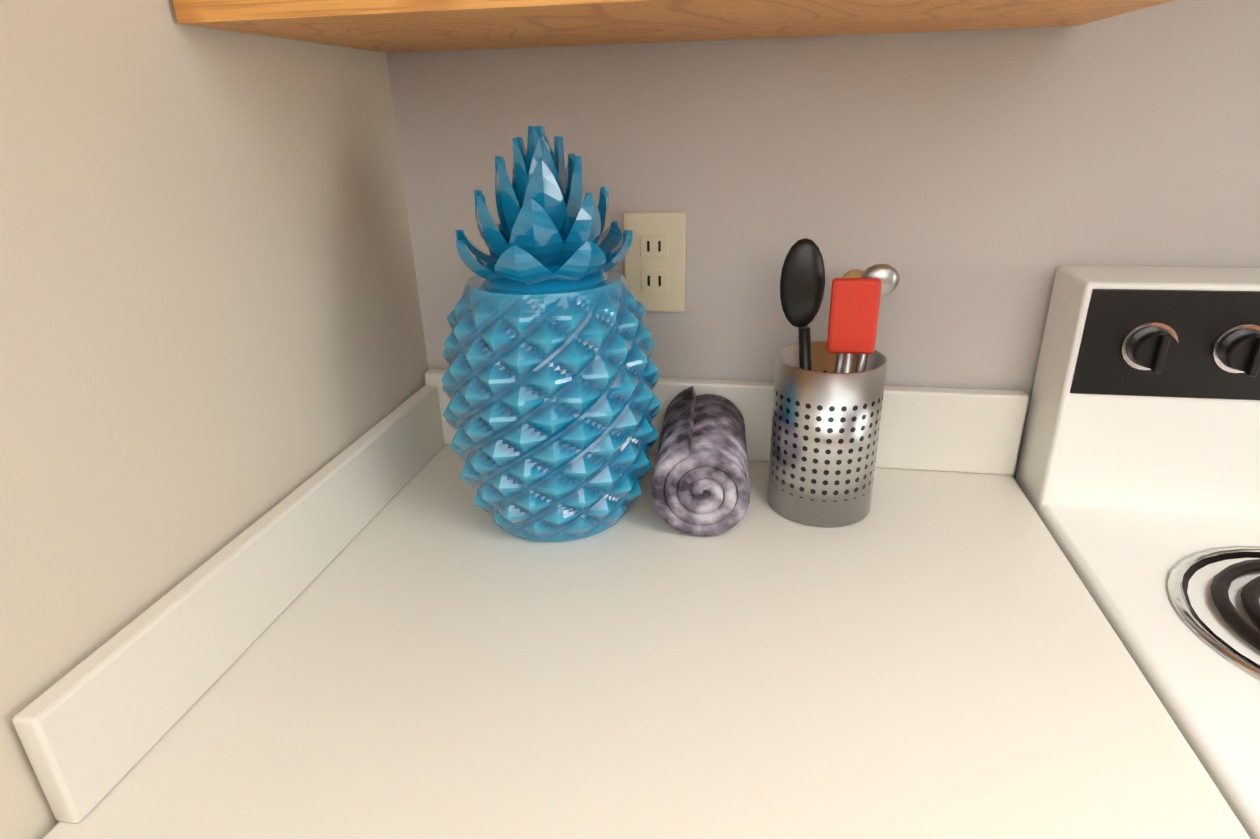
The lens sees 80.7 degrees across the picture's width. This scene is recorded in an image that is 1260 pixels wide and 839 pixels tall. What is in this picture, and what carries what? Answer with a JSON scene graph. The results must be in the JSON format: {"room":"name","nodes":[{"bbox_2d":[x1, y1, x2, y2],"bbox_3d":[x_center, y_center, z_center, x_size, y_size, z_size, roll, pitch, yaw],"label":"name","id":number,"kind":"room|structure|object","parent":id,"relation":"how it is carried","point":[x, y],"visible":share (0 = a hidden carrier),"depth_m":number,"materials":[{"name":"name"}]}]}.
{"room":"kitchen","nodes":[
{"label":"kitchen","id":0,"kind":"room"},
{"bbox_2d":[0,0,428,838],"bbox_3d":[-0.730,-0.278,0.566,0.797,2.750,0.745,3,23,10],"label":"wall","id":1,"kind":"structure","parent":0,"point":[212,340],"depth_m":0.54,"materials":[{"name":"beige paint"}]},
{"bbox_2d":[387,0,1259,478],"bbox_3d":[1.624,-0.283,0.637,5.810,2.600,0.197,3,23,10],"label":"wall","id":2,"kind":"structure","parent":0,"point":[975,188],"depth_m":0.80,"materials":[{"name":"grey paint"}]},
{"bbox_2d":[623,212,685,311],"bbox_3d":[0.028,-0.182,0.865,0.072,0.116,0.008,3,23,10],"label":"electrical outlet plate","id":3,"kind":"object","parent":2,"relation":"attached to","point":[654,263],"visible":0.96,"depth_m":0.84,"materials":[{"name":"beige plastic"}]},
{"bbox_2d":[173,0,1173,52],"bbox_3d":[0.040,-0.694,0.456,0.708,0.799,0.348,3,23,10],"label":"upper cabinet","id":4,"kind":"object","parent":2,"relation":"attached to","point":[391,26],"visible":1,"depth_m":0.57,"materials":[{"name":"brown wood"}]},
{"bbox_3d":[1.241,1.873,-1.027,5.810,0.080,5.000,3,23,10],"label":"floor","id":5,"kind":"structure","parent":0,"visible":0},
{"bbox_2d":[12,369,1249,838],"bbox_3d":[0.052,0.539,0.817,0.724,1.015,0.633,3,23,10],"label":"countertop","id":6,"kind":"structure","parent":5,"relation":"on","point":[386,627],"depth_m":0.56,"materials":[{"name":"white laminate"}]},
{"bbox_2d":[441,126,660,541],"bbox_3d":[-0.082,-0.086,0.750,0.228,0.393,0.228,3,23,10],"label":"jar","id":7,"kind":"object","parent":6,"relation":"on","point":[550,378],"visible":1,"depth_m":0.68,"materials":[{"name":"teal ceramic"}]},
{"bbox_2d":[652,386,749,535],"bbox_3d":[0.080,0.040,0.816,0.097,0.101,0.170,1,23,6],"label":"rolled towel","id":8,"kind":"object","parent":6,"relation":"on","point":[700,485],"visible":1,"depth_m":0.75,"materials":[{"name":"grey fabric"}]},
{"bbox_2d":[768,341,886,526],"bbox_3d":[0.206,0.013,0.788,0.110,0.168,0.110,3,23,10],"label":"utensil holder","id":9,"kind":"object","parent":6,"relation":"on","point":[826,419],"visible":0.94,"depth_m":0.75,"materials":[{"name":"metal"}]},
{"bbox_2d":[780,238,899,372],"bbox_3d":[0.212,-0.049,0.777,0.118,0.281,0.065,3,23,10],"label":"utensils","id":10,"kind":"object","parent":9,"relation":"in","point":[856,294],"visible":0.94,"depth_m":0.73,"materials":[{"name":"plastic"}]},
{"bbox_2d":[1015,266,1259,838],"bbox_3d":[0.778,0.519,0.638,0.752,1.158,0.688,3,23,10],"label":"stove","id":11,"kind":"object","parent":5,"relation":"on","point":[1137,477],"visible":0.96,"depth_m":0.72,"materials":[{"name":"white metal"}]}
]}

